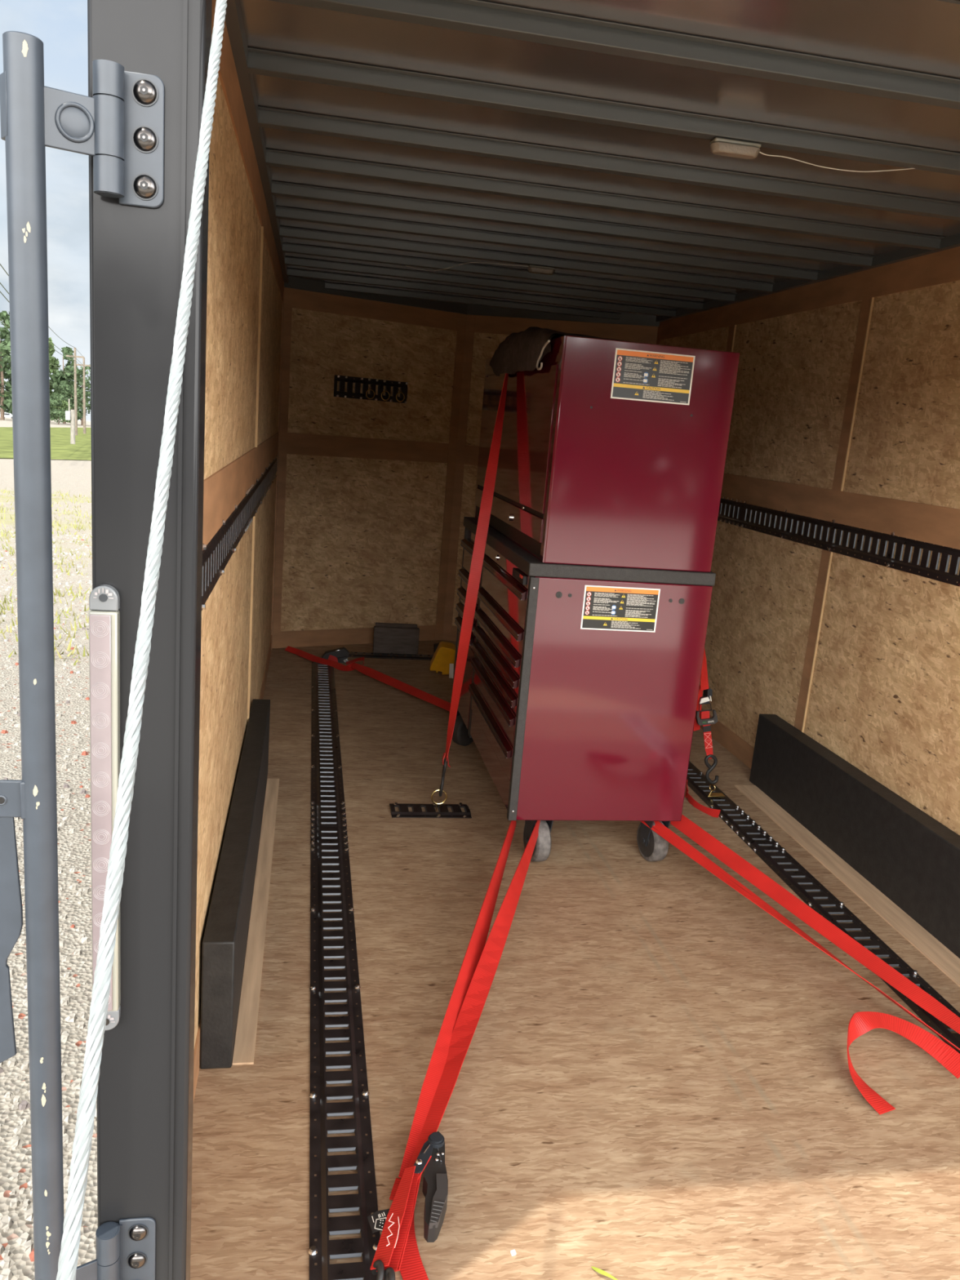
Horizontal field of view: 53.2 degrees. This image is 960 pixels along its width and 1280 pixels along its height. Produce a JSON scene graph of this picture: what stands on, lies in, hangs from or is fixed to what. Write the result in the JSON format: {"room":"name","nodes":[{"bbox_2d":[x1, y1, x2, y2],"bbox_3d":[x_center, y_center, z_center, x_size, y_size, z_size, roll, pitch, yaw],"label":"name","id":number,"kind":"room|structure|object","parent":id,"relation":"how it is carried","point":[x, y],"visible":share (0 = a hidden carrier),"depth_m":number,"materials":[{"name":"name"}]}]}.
{"room":"cargo space","nodes":[
{"label":"cargo space","id":0,"kind":"room"},
{"bbox_2d":[194,73,282,1045],"bbox_3d":[-0.820,-0.450,3.421,0.018,2.215,4.820,2,13,-10],"label":"wall","id":1,"kind":"structure","parent":0,"point":[234,227],"depth_m":2.42,"materials":[{"name":"wood"}]},
{"bbox_2d":[87,0,212,1279],"bbox_3d":[-0.392,0.331,1.122,0.107,2.215,0.090,2,13,-10],"label":"post","id":2,"kind":"object","parent":1,"relation":"attached to","point":[144,1099],"depth_m":1.01,"materials":[{"name":"black"}]},
{"bbox_2d":[0,31,97,1279],"bbox_3d":[-0.496,0.197,1.007,0.197,1.509,0.033,0,13,-19],"label":"bar","id":3,"kind":"object","parent":2,"relation":"attached to","point":[35,117],"visible":1,"depth_m":0.96,"materials":[{"name":"paint"}]},
{"bbox_2d":[88,584,120,1030],"bbox_3d":[-0.415,0.199,1.060,0.029,0.526,0.018,2,13,-10],"label":"light bar","id":4,"kind":"object","parent":2,"relation":"attached to","point":[104,599],"visible":0.75,"depth_m":1.03,"materials":[{"name":"grey"}]},
{"bbox_2d":[133,1262,139,1267],"bbox_3d":[-0.429,0.779,1.195,0.007,0.008,0.002,2,13,-10],"label":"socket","id":5,"kind":"object","parent":2,"relation":"attached to","point":[135,1264],"depth_m":1.19,"materials":[{"name":"silver"}]},
{"bbox_2d":[133,1233,140,1239],"bbox_3d":[-0.424,0.739,1.186,0.007,0.008,0.002,2,13,-10],"label":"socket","id":6,"kind":"object","parent":2,"relation":"attached to","point":[136,1236],"depth_m":1.19,"materials":[{"name":"silver"}]},
{"bbox_2d":[56,0,226,1279],"bbox_3d":[-0.232,-0.137,0.709,0.010,0.895,0.628,3,13,-9],"label":"cable","id":7,"kind":"object","parent":2,"relation":"attached to","point":[84,1127],"visible":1,"depth_m":0.63,"materials":[{"name":"white metal"}]},
{"bbox_2d":[139,180,147,190],"bbox_3d":[-0.323,-0.437,0.921,0.007,0.008,0.002,2,13,-10],"label":"socket","id":8,"kind":"object","parent":2,"relation":"attached to","point":[143,184],"depth_m":0.92,"materials":[{"name":"silver"}]},
{"bbox_2d":[139,132,147,142],"bbox_3d":[-0.320,-0.478,0.912,0.007,0.008,0.002,2,13,-10],"label":"socket","id":9,"kind":"object","parent":2,"relation":"attached to","point":[143,135],"depth_m":0.91,"materials":[{"name":"silver"}]},
{"bbox_2d":[139,84,147,94],"bbox_3d":[-0.317,-0.518,0.903,0.007,0.008,0.002,2,13,-10],"label":"socket","id":10,"kind":"object","parent":2,"relation":"attached to","point":[143,88],"depth_m":0.90,"materials":[{"name":"silver"}]},
{"bbox_2d":[201,488,251,610],"bbox_3d":[-0.576,-0.196,2.121,0.010,0.131,2.050,2,13,-10],"label":"track","id":11,"kind":"object","parent":1,"relation":"attached to","point":[216,554],"visible":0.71,"depth_m":2.17,"materials":[{"name":"metal"}]},
{"bbox_2d":[193,634,271,1100],"bbox_3d":[-0.889,0.553,3.634,0.005,0.100,4.790,2,13,-10],"label":"trim","id":12,"kind":"structure","parent":1,"relation":"attached to","point":[197,1047],"depth_m":2.13,"materials":[{"name":"brown wood"}]},
{"bbox_2d":[202,432,278,550],"bbox_3d":[-0.792,-0.613,3.371,0.005,0.126,4.790,2,13,-10],"label":"trim","id":13,"kind":"structure","parent":1,"relation":"attached to","point":[227,487],"depth_m":2.37,"materials":[{"name":"brown wood"}]},
{"bbox_2d":[211,0,284,301],"bbox_3d":[-0.724,-1.436,3.185,0.005,0.108,4.790,2,13,-10],"label":"trim","id":14,"kind":"structure","parent":1,"relation":"attached to","point":[228,74],"depth_m":2.32,"materials":[{"name":"brown wood"}]},
{"bbox_2d":[246,226,263,727],"bbox_3d":[-0.815,-0.452,3.465,0.008,1.942,0.076,2,13,-10],"label":"trim","id":15,"kind":"structure","parent":1,"relation":"attached to","point":[262,227],"depth_m":3.37,"materials":[{"name":"brown wood"}]},
{"bbox_2d":[232,778,279,1065],"bbox_3d":[-0.684,0.760,3.011,0.047,0.005,1.748,2,13,-10],"label":"trim","id":16,"kind":"structure","parent":1,"relation":"attached to","point":[246,1026],"depth_m":2.67,"materials":[{"name":"brown wood"}]},
{"bbox_2d":[225,0,288,282],"bbox_3d":[-0.709,-1.508,3.186,0.030,0.035,4.820,2,13,-10],"label":"trim","id":17,"kind":"structure","parent":1,"relation":"attached to","point":[233,18],"depth_m":2.29,"materials":[{"name":"grey metal"}]},
{"bbox_2d":[248,454,277,524],"bbox_3d":[-0.950,-0.711,4.267,0.010,0.131,2.420,2,13,-10],"label":"track","id":18,"kind":"object","parent":1,"relation":"attached to","point":[260,490],"visible":0.94,"depth_m":3.81,"materials":[{"name":"metal"}]},
{"bbox_2d":[280,307,457,631],"bbox_3d":[-0.699,-1.043,6.026,1.209,2.185,0.040,-3,15,-31],"label":"wall","id":19,"kind":"structure","parent":0,"point":[362,544],"depth_m":6.00,"materials":[{"name":"wood"}]},
{"bbox_2d":[271,286,293,650],"bbox_3d":[-1.194,-0.979,5.697,0.039,2.125,0.095,10,14,21],"label":"trim","id":20,"kind":"structure","parent":19,"relation":"attached to","point":[286,309],"depth_m":5.70,"materials":[{"name":"brown wood"}]},
{"bbox_2d":[280,625,435,648],"bbox_3d":[-0.771,-0.026,6.235,1.209,0.105,0.005,-3,15,-31],"label":"trim","id":21,"kind":"structure","parent":19,"relation":"attached to","point":[299,638],"depth_m":6.14,"materials":[{"name":"brown wood"}]},
{"bbox_2d":[286,432,448,462],"bbox_3d":[-0.675,-1.193,5.972,1.209,0.125,0.005,-3,15,-31],"label":"trim","id":22,"kind":"structure","parent":19,"relation":"attached to","point":[307,444],"depth_m":5.95,"materials":[{"name":"brown wood"}]},
{"bbox_2d":[333,374,408,403],"bbox_3d":[-0.664,-1.538,5.880,0.491,0.131,0.010,-3,15,-31],"label":"track","id":23,"kind":"object","parent":19,"relation":"attached to","point":[342,379],"visible":1,"depth_m":5.87,"materials":[{"name":"metal"}]},
{"bbox_2d":[365,386,374,399],"bbox_3d":[-0.674,-1.513,5.865,0.060,0.077,0.020,-3,15,-31],"label":"ring","id":24,"kind":"object","parent":23,"relation":"hanging from","point":[368,386],"visible":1,"depth_m":5.86,"materials":[{"name":"gold metal"}]},
{"bbox_2d":[381,387,390,400],"bbox_3d":[-0.587,-1.518,5.917,0.060,0.077,0.020,-3,15,-31],"label":"ring","id":25,"kind":"object","parent":23,"relation":"hanging from","point":[384,388],"visible":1,"depth_m":5.91,"materials":[{"name":"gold metal"}]},
{"bbox_2d":[395,389,404,401],"bbox_3d":[-0.499,-1.522,5.969,0.060,0.077,0.020,-3,15,-31],"label":"ring","id":26,"kind":"object","parent":23,"relation":"hanging from","point":[398,389],"visible":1,"depth_m":5.96,"materials":[{"name":"gold metal"}]},
{"bbox_2d":[292,288,458,330],"bbox_3d":[-0.609,-1.990,5.792,1.209,0.105,0.005,-3,15,-31],"label":"trim","id":27,"kind":"structure","parent":19,"relation":"attached to","point":[301,299],"depth_m":5.77,"materials":[{"name":"brown wood"}]},
{"bbox_2d":[284,276,467,314],"bbox_3d":[-0.598,-2.069,5.768,1.209,0.060,0.020,-3,15,-31],"label":"trim","id":28,"kind":"structure","parent":19,"relation":"attached to","point":[294,282],"depth_m":5.76,"materials":[{"name":"wood"}]},
{"bbox_2d":[435,313,475,640],"bbox_3d":[-0.170,-1.032,6.311,0.112,2.125,0.029,2,13,-10],"label":"trim","id":29,"kind":"structure","parent":19,"relation":"attached to","point":[466,322],"depth_m":6.29,"materials":[{"name":"brown wood"}]},
{"bbox_2d":[452,332,509,626],"bbox_3d":[0.428,-0.996,6.234,1.214,2.185,0.040,7,13,10],"label":"wall","id":30,"kind":"structure","parent":0,"point":[485,344],"depth_m":6.22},
{"bbox_2d":[450,626,457,641],"bbox_3d":[0.340,0.020,6.440,1.214,0.105,0.005,7,13,10],"label":"trim","id":31,"kind":"structure","parent":30,"relation":"attached to","point":[454,628],"depth_m":6.53,"materials":[{"name":"brown wood"}]},
{"bbox_2d":[464,444,479,465],"bbox_3d":[0.436,-1.147,6.177,1.214,0.125,0.005,7,13,10],"label":"trim","id":32,"kind":"structure","parent":30,"relation":"attached to","point":[471,456],"depth_m":6.26,"materials":[{"name":"brown wood"}]},
{"bbox_2d":[474,315,649,343],"bbox_3d":[0.502,-1.944,5.997,1.214,0.105,0.005,7,13,10],"label":"trim","id":33,"kind":"structure","parent":30,"relation":"attached to","point":[483,324],"depth_m":5.99,"materials":[{"name":"brown wood"}]},
{"bbox_2d":[466,304,659,326],"bbox_3d":[0.508,-2.023,5.972,1.214,0.060,0.020,7,13,10],"label":"trim","id":34,"kind":"structure","parent":30,"relation":"attached to","point":[473,309],"depth_m":5.97,"materials":[{"name":"wood"}]},
{"bbox_2d":[648,325,662,344],"bbox_3d":[1.003,-0.888,6.102,0.039,2.125,0.095,-7,17,-42],"label":"trim","id":35,"kind":"structure","parent":30,"relation":"attached to","point":[655,333],"depth_m":5.89,"materials":[{"name":"brown wood"}]},
{"bbox_2d":[190,640,959,1279],"bbox_3d":[0.192,0.617,4.046,2.307,0.030,5.310,2,13,-10],"label":"floor","id":36,"kind":"structure","parent":0,"point":[655,1081],"depth_m":2.30,"materials":[{"name":"wood"}]},
{"bbox_2d":[200,698,270,1068],"bbox_3d":[-0.734,0.600,2.994,0.069,0.315,1.830,2,13,-10],"label":"box","id":37,"kind":"object","parent":36,"relation":"on","point":[224,940],"visible":1,"depth_m":2.33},
{"bbox_2d":[310,661,346,828],"bbox_3d":[-0.741,0.398,4.583,0.131,0.010,2.388,2,13,-10],"label":"floor track","id":38,"kind":"object","parent":36,"relation":"on","point":[322,732],"visible":0.97,"depth_m":4.17,"materials":[{"name":"metal"}]},
{"bbox_2d":[308,826,380,1279],"bbox_3d":[-0.365,0.916,2.424,0.131,0.010,2.109,2,13,-10],"label":"floor track","id":39,"kind":"object","parent":36,"relation":"on","point":[320,1250],"visible":0.99,"depth_m":2.13,"materials":[{"name":"metal"}]},
{"bbox_2d":[284,645,450,711],"bbox_3d":[-0.536,0.213,5.352,0.308,0.124,1.658,-7,17,-41],"label":"strap","id":40,"kind":"object","parent":36,"relation":"on","point":[332,658],"visible":0.97,"depth_m":5.46,"materials":[{"name":"red fabric"}]},
{"bbox_2d":[348,650,433,660],"bbox_3d":[-0.131,0.114,6.064,1.450,0.010,0.131,2,13,-10],"label":"floor track","id":41,"kind":"object","parent":36,"relation":"on","point":[368,655],"visible":0.41,"depth_m":5.96,"materials":[{"name":"metal"}]},
{"bbox_2d":[373,622,419,653],"bbox_3d":[-0.533,-0.011,6.082,0.285,0.180,0.075,2,13,-10],"label":"wood block","id":42,"kind":"object","parent":36,"relation":"on","point":[388,637],"visible":1,"depth_m":6.05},
{"bbox_2d":[389,802,471,817],"bbox_3d":[-0.190,0.650,3.666,0.303,0.010,0.131,2,13,-10],"label":"floor plate","id":43,"kind":"object","parent":36,"relation":"on","point":[403,812],"visible":0.96,"depth_m":3.65,"materials":[{"name":"paint"}]},
{"bbox_2d":[431,789,447,811],"bbox_3d":[-0.157,0.614,3.663,0.063,0.093,0.007,2,13,-10],"label":"ring","id":44,"kind":"object","parent":43,"relation":"attached to","point":[443,791],"visible":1,"depth_m":3.66,"materials":[{"name":"gold metal"}]},
{"bbox_2d":[439,338,720,817],"bbox_3d":[0.486,-0.205,3.672,1.204,1.801,0.282,2,13,-10],"label":"strap","id":45,"kind":"object","parent":44,"relation":"attached to","point":[483,521],"visible":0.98,"depth_m":3.60,"materials":[{"name":"red fabric"}]},
{"bbox_2d":[433,643,439,652],"bbox_3d":[-0.205,0.070,6.182,0.188,0.091,0.050,2,13,-10],"label":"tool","id":46,"kind":"object","parent":36,"relation":"on","point":[435,645],"visible":0.16,"depth_m":6.14,"materials":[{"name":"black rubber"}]},
{"bbox_2d":[430,641,455,678],"bbox_3d":[-0.214,0.107,5.672,0.154,0.184,0.216,4,13,-3],"label":"chock","id":47,"kind":"object","parent":36,"relation":"on","point":[442,660],"visible":0.89,"depth_m":5.59,"materials":[{"name":"yellow plastic"}]},
{"bbox_2d":[367,820,540,1279],"bbox_3d":[-0.005,0.851,2.463,0.158,0.173,1.833,6,13,8],"label":"strap","id":48,"kind":"object","parent":36,"relation":"on","point":[397,1250],"visible":1,"depth_m":2.06,"materials":[{"name":"red fabric"}]},
{"bbox_2d":[451,516,715,861],"bbox_3d":[0.300,0.124,3.814,0.632,1.047,1.362,2,13,-10],"label":"base cabinet","id":49,"kind":"object","parent":36,"relation":"on","point":[579,696],"visible":0.95,"depth_m":3.17,"materials":[{"name":"red"}]},
{"bbox_2d":[463,516,715,586],"bbox_3d":[0.345,-0.364,3.705,0.622,0.042,1.361,2,13,-10],"label":"countertop","id":50,"kind":"structure","parent":49,"relation":"on","point":[526,562],"depth_m":3.07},
{"bbox_2d":[473,335,740,572],"bbox_3d":[0.382,-0.719,3.625,0.576,0.688,1.347,2,13,-10],"label":"tool chest","id":51,"kind":"object","parent":50,"relation":"on","point":[613,453],"visible":1,"depth_m":3.00,"materials":[{"name":"red"}]},
{"bbox_2d":[489,326,625,376],"bbox_3d":[0.276,-1.019,3.442,0.353,0.161,1.064,2,13,-10],"label":"cloth","id":52,"kind":"object","parent":51,"relation":"on","point":[524,350],"visible":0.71,"depth_m":3.21,"materials":[{"name":"grey"}]},
{"bbox_2d":[591,1266,617,1279],"bbox_3d":[0.220,1.124,1.699,0.054,0.010,0.013,11,14,28],"label":"leaf","id":53,"kind":"object","parent":36,"relation":"on","point":[598,1270],"visible":1,"depth_m":1.70,"materials":[{"name":"yellow"}]},
{"bbox_2d":[685,760,763,830],"bbox_3d":[0.846,0.463,4.875,0.131,0.010,2.388,2,13,-10],"label":"floor track","id":54,"kind":"object","parent":36,"relation":"on","point":[696,780],"visible":0.31,"depth_m":3.97,"materials":[{"name":"metal"}]},
{"bbox_2d":[707,783,724,797],"bbox_3d":[0.991,0.629,4.027,0.079,0.054,0.040,2,13,-10],"label":"fitting","id":55,"kind":"object","parent":54,"relation":"on","point":[711,794],"visible":1,"depth_m":4.02,"materials":[{"name":"gold metal"}]},
{"bbox_2d":[640,813,959,1114],"bbox_3d":[0.819,0.840,2.831,0.449,0.162,1.323,-2,14,-27],"label":"strap","id":56,"kind":"object","parent":36,"relation":"on","point":[860,1023],"visible":0.99,"depth_m":2.73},
{"bbox_2d":[733,828,959,1053],"bbox_3d":[1.222,0.981,2.717,0.131,0.010,2.109,2,13,-10],"label":"floor track","id":57,"kind":"object","parent":36,"relation":"on","point":[786,870],"visible":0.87,"depth_m":3.11,"materials":[{"name":"metal"}]},
{"bbox_2d":[749,714,959,958],"bbox_3d":[1.428,0.716,3.271,0.079,0.315,2.065,2,13,-10],"label":"box","id":58,"kind":"object","parent":36,"relation":"on","point":[912,858],"visible":1,"depth_m":3.40,"materials":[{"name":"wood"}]},
{"bbox_2d":[239,0,959,315],"bbox_3d":[0.370,-1.537,3.560,2.307,0.030,5.310,2,13,-10],"label":"ceiling","id":59,"kind":"structure","parent":0,"point":[921,36],"depth_m":2.26,"materials":[{"name":"silver metal"}]},
{"bbox_2d":[324,281,621,319],"bbox_3d":[-0.023,-2.030,5.751,1.795,0.034,0.078,2,13,-10],"label":"bow","id":60,"kind":"object","parent":59,"relation":"attached to","point":[339,286],"visible":1,"depth_m":5.73,"materials":[{"name":"grey metal"}]},
{"bbox_2d":[287,267,677,317],"bbox_3d":[0.045,-1.937,5.361,2.261,0.034,0.078,2,13,-10],"label":"bow","id":61,"kind":"object","parent":59,"relation":"attached to","point":[291,272],"visible":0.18,"depth_m":5.33,"materials":[{"name":"grey metal"}]},
{"bbox_2d":[284,256,704,310],"bbox_3d":[0.113,-1.843,4.972,2.261,0.034,0.078,2,13,-10],"label":"bow","id":62,"kind":"object","parent":59,"relation":"attached to","point":[294,261],"visible":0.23,"depth_m":4.94,"materials":[{"name":"grey metal"}]},
{"bbox_2d":[282,242,737,302],"bbox_3d":[0.181,-1.750,4.582,2.261,0.034,0.078,2,13,-10],"label":"bow","id":63,"kind":"object","parent":59,"relation":"attached to","point":[286,247],"visible":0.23,"depth_m":4.55,"materials":[{"name":"grey metal"}]},
{"bbox_2d":[279,226,775,292],"bbox_3d":[0.249,-1.657,4.193,2.261,0.034,0.078,2,13,-10],"label":"bow","id":64,"kind":"object","parent":59,"relation":"attached to","point":[285,232],"visible":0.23,"depth_m":4.16,"materials":[{"name":"grey metal"}]},
{"bbox_2d":[526,264,555,275],"bbox_3d":[0.265,-1.601,4.102,0.156,0.031,0.239,10,14,21],"label":"dome light","id":65,"kind":"object","parent":64,"relation":"attached to","point":[539,269],"depth_m":4.19,"materials":[{"name":"grey"}]},
{"bbox_2d":[275,205,820,281],"bbox_3d":[0.317,-1.563,3.803,2.261,0.034,0.078,2,13,-10],"label":"bow","id":66,"kind":"object","parent":59,"relation":"attached to","point":[282,212],"visible":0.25,"depth_m":3.77,"materials":[{"name":"grey metal"}]},
{"bbox_2d":[271,180,875,267],"bbox_3d":[0.385,-1.470,3.413,2.261,0.034,0.078,2,13,-10],"label":"bow","id":67,"kind":"object","parent":59,"relation":"attached to","point":[278,188],"visible":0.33,"depth_m":3.38,"materials":[{"name":"grey metal"}]},
{"bbox_2d":[247,46,959,175],"bbox_3d":[0.589,-1.189,2.244,2.261,0.034,0.078,2,13,-10],"label":"bow","id":68,"kind":"object","parent":59,"relation":"attached to","point":[260,61],"visible":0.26,"depth_m":2.16,"materials":[{"name":"grey metal"}]},
{"bbox_2d":[709,137,914,172],"bbox_3d":[0.817,-1.155,2.299,0.563,0.041,0.046,2,13,-11],"label":"dome light","id":69,"kind":"object","parent":68,"relation":"attached to","point":[720,146],"visible":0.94,"depth_m":2.24,"materials":[{"name":"grey"}]},
{"bbox_2d":[265,148,945,250],"bbox_3d":[0.453,-1.376,3.024,2.261,0.034,0.078,2,13,-10],"label":"bow","id":70,"kind":"object","parent":59,"relation":"attached to","point":[279,158],"visible":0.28,"depth_m":2.99,"materials":[{"name":"grey metal"}]},
{"bbox_2d":[257,106,959,220],"bbox_3d":[0.521,-1.282,2.634,2.261,0.034,0.078,2,13,-10],"label":"bow","id":71,"kind":"object","parent":59,"relation":"attached to","point":[268,117],"visible":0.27,"depth_m":2.58,"materials":[{"name":"grey metal"}]},
{"bbox_2d":[268,0,959,109],"bbox_3d":[0.657,-1.095,1.855,2.261,0.034,0.078,2,13,-10],"label":"bow","id":72,"kind":"object","parent":59,"relation":"attached to","point":[477,16],"visible":1,"depth_m":1.78,"materials":[{"name":"grey metal"}]},
{"bbox_2d":[937,0,959,4],"bbox_3d":[0.725,-1.002,1.465,2.261,0.034,0.078,2,13,-10],"label":"bow","id":73,"kind":"object","parent":59,"relation":"attached to","point":[947,1],"visible":1,"depth_m":1.48,"materials":[{"name":"grey metal"}]},
{"bbox_2d":[660,280,959,835],"bbox_3d":[1.437,-0.357,3.837,0.045,2.215,4.820,2,13,-10],"label":"wall","id":74,"kind":"structure","parent":0,"point":[884,698],"depth_m":3.68,"materials":[{"name":"wood"}]},
{"bbox_2d":[700,707,754,768],"bbox_3d":[1.332,0.645,4.043,0.005,0.100,4.790,2,13,-10],"label":"trim","id":75,"kind":"structure","parent":74,"relation":"attached to","point":[734,744],"depth_m":4.64,"materials":[{"name":"brown wood"}]},
{"bbox_2d":[717,496,743,526],"bbox_3d":[1.165,-0.756,5.246,0.010,0.131,1.240,2,13,-10],"label":"track","id":76,"kind":"object","parent":74,"relation":"attached to","point":[733,519],"visible":0.35,"depth_m":4.77,"materials":[{"name":"metal"}]},
{"bbox_2d":[726,324,736,351],"bbox_3d":[1.197,-0.644,5.053,0.008,1.942,0.076,2,13,-10],"label":"trim","id":77,"kind":"structure","parent":74,"relation":"attached to","point":[730,345],"depth_m":4.85,"materials":[{"name":"brown wood"}]},
{"bbox_2d":[655,232,959,322],"bbox_3d":[1.488,-1.418,3.591,0.030,0.035,4.820,2,13,-10],"label":"trim","id":78,"kind":"structure","parent":74,"relation":"attached to","point":[953,241],"depth_m":3.86,"materials":[{"name":"wood"}]},
{"bbox_2d":[659,246,959,340],"bbox_3d":[1.497,-1.345,3.595,0.005,0.108,4.790,2,13,-10],"label":"trim","id":79,"kind":"structure","parent":74,"relation":"attached to","point":[941,267],"depth_m":3.91,"materials":[{"name":"brown wood"}]},
{"bbox_2d":[794,297,874,732],"bbox_3d":[1.403,-0.361,3.874,0.008,1.942,0.076,2,13,-10],"label":"trim","id":80,"kind":"structure","parent":74,"relation":"attached to","point":[866,308],"depth_m":3.82,"materials":[{"name":"brown wood"}]},
{"bbox_2d":[720,473,959,549],"bbox_3d":[1.429,-0.522,3.780,0.005,0.126,4.790,2,13,-10],"label":"trim","id":81,"kind":"structure","parent":74,"relation":"attached to","point":[924,522],"depth_m":3.69,"materials":[{"name":"brown wood"}]},
{"bbox_2d":[733,785,959,986],"bbox_3d":[1.332,0.871,3.258,0.099,0.005,2.000,2,13,-10],"label":"trim","id":82,"kind":"structure","parent":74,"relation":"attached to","point":[940,956],"depth_m":3.31,"materials":[{"name":"brown wood"}]},
{"bbox_2d":[739,501,959,586],"bbox_3d":[1.540,-0.241,3.098,0.010,0.131,3.235,2,13,-10],"label":"track","id":83,"kind":"object","parent":74,"relation":"attached to","point":[952,576],"visible":1,"depth_m":3.64,"materials":[{"name":"metal"}]},
{"label":"outside","id":84,"kind":"structure","parent":0,"visible":0},
{"bbox_2d":[0,417,97,1279],"bbox_3d":[-193.325,-58.998,233.739,540.000,15.000,660.000,2,13,-10],"label":"ground","id":85,"kind":"structure","parent":84,"point":[73,477],"depth_m":4.65,"materials":[{"name":"gravel"}]},
{"bbox_2d":[0,341,10,397],"bbox_3d":[-122.819,-64.896,238.144,20.198,19.109,14.850,2,13,-10],"label":"tree","id":86,"kind":"object","parent":85,"relation":"on","point":[5,394],"visible":0.05,"depth_m":236.81,"materials":[{"name":"green plant"}]},
{"bbox_2d":[0,311,12,420],"bbox_3d":[-109.107,-61.880,216.160,18.623,23.892,17.842,2,13,-10],"label":"tree","id":87,"kind":"object","parent":85,"relation":"on","point":[6,402],"visible":0.53,"depth_m":216.62,"materials":[{"name":"green plant"}]},
{"bbox_2d":[4,413,12,418],"bbox_3d":[-143.653,-68.285,291.661,4.400,1.620,1.740,2,13,-10],"label":"car","id":88,"kind":"object","parent":85,"relation":"on","point":[6,415],"visible":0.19,"depth_m":290.92,"materials":[{"name":"white"}]},
{"bbox_2d":[0,487,92,665],"bbox_3d":[-7.292,-1.931,16.551,2.892,0.598,20.117,-1,14,-26],"label":"grass tufts","id":89,"kind":"object","parent":85,"relation":"on","point":[66,494],"visible":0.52,"depth_m":10.89,"materials":[{"name":"yellow"}]},
{"bbox_2d":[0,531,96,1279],"bbox_3d":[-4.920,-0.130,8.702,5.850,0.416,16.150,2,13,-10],"label":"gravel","id":90,"kind":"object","parent":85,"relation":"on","point":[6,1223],"visible":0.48,"depth_m":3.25,"materials":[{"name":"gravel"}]},
{"bbox_2d":[48,337,61,422],"bbox_3d":[-115.210,-69.480,255.294,6.730,22.526,6.609,2,13,-10],"label":"tree","id":91,"kind":"object","parent":85,"relation":"on","point":[52,360],"visible":0.12,"depth_m":253.93,"materials":[{"name":"green plant"}]},
{"bbox_2d":[49,393,66,422],"bbox_3d":[-96.538,-52.795,214.193,9.524,8.793,7.558,2,13,-10],"label":"tree","id":92,"kind":"object","parent":85,"relation":"on","point":[55,411],"visible":0.49,"depth_m":214.25,"materials":[{"name":"green plant"}]},
{"bbox_2d":[48,346,79,423],"bbox_3d":[-108.240,-66.282,249.202,8.191,19.700,7.514,2,13,-10],"label":"tree","id":93,"kind":"object","parent":85,"relation":"on","point":[54,377],"visible":0.16,"depth_m":247.63,"materials":[{"name":"green plant"}]},
{"bbox_2d":[49,399,80,424],"bbox_3d":[-96.432,-52.689,220.984,8.449,5.945,7.392,2,13,-10],"label":"tree","id":94,"kind":"object","parent":85,"relation":"on","point":[64,403],"visible":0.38,"depth_m":220.57,"materials":[{"name":"green plant"}]},
{"bbox_2d":[52,384,89,422],"bbox_3d":[-99.172,-57.033,232.417,9.292,9.576,8.345,2,13,-10],"label":"tree","id":95,"kind":"object","parent":85,"relation":"on","point":[64,387],"visible":0.31,"depth_m":231.32,"materials":[{"name":"green plant"}]},
{"bbox_2d":[52,364,90,425],"bbox_3d":[-101.562,-62.222,242.835,12.298,15.274,12.571,2,13,-10],"label":"tree","id":96,"kind":"object","parent":85,"relation":"on","point":[69,376],"visible":0.5,"depth_m":240.24,"materials":[{"name":"green plant"}]},
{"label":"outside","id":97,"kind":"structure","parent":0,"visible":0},
{"bbox_2d":[0,426,91,460],"bbox_3d":[-63.391,-36.092,172.934,74.089,12.016,591.913,2,13,-10],"label":"lawn","id":98,"kind":"structure","parent":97,"point":[61,448],"depth_m":64.91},
{"bbox_2d":[65,398,75,444],"bbox_3d":[-29.539,-15.752,69.137,0.590,3.213,0.470,2,13,-10],"label":"post","id":99,"kind":"object","parent":98,"relation":"on","point":[70,414],"visible":0.94,"depth_m":69.08,"materials":[{"name":"white"}]},
{"bbox_2d":[66,347,84,435],"bbox_3d":[-43.419,-26.615,102.862,1.800,9.164,0.340,2,13,-10],"label":"utility pole","id":100,"kind":"object","parent":98,"relation":"on","point":[75,356],"visible":0.76,"depth_m":102.70,"materials":[{"name":"brown wood"}]},
{"bbox_2d":[0,282,78,360],"bbox_3d":[-33.167,-23.476,76.198,15.927,0.990,88.008,2,13,-10],"label":"power line","id":101,"kind":"object","parent":100,"relation":"attached to","point":[0,282],"visible":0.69,"depth_m":66.61,"materials":[{"name":"rubber"}]},
{"bbox_2d":[0,291,82,367],"bbox_3d":[-33.197,-23.173,76.265,15.918,0.965,88.008,2,13,-10],"label":"power line","id":102,"kind":"object","parent":100,"relation":"attached to","point":[0,291],"visible":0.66,"depth_m":67.71,"materials":[{"name":"rubber"}]},
{"bbox_2d":[0,263,83,356],"bbox_3d":[-33.092,-24.263,76.022,15.947,0.744,88.008,2,13,-10],"label":"power line","id":103,"kind":"object","parent":100,"relation":"attached to","point":[0,264],"visible":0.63,"depth_m":67.39,"materials":[{"name":"black metal"}]},
{"bbox_2d":[0,319,84,379],"bbox_3d":[-33.305,-22.043,76.517,15.888,1.241,88.008,2,13,-10],"label":"power line","id":104,"kind":"object","parent":100,"relation":"attached to","point":[0,319],"visible":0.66,"depth_m":66.55,"materials":[{"name":"rubber"}]},
{"bbox_2d":[76,357,90,433],"bbox_3d":[-48.657,-29.995,117.827,1.800,9.130,0.340,2,13,-10],"label":"utility pole","id":105,"kind":"object","parent":98,"relation":"on","point":[83,364],"visible":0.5,"depth_m":117.74,"materials":[{"name":"brown wood"}]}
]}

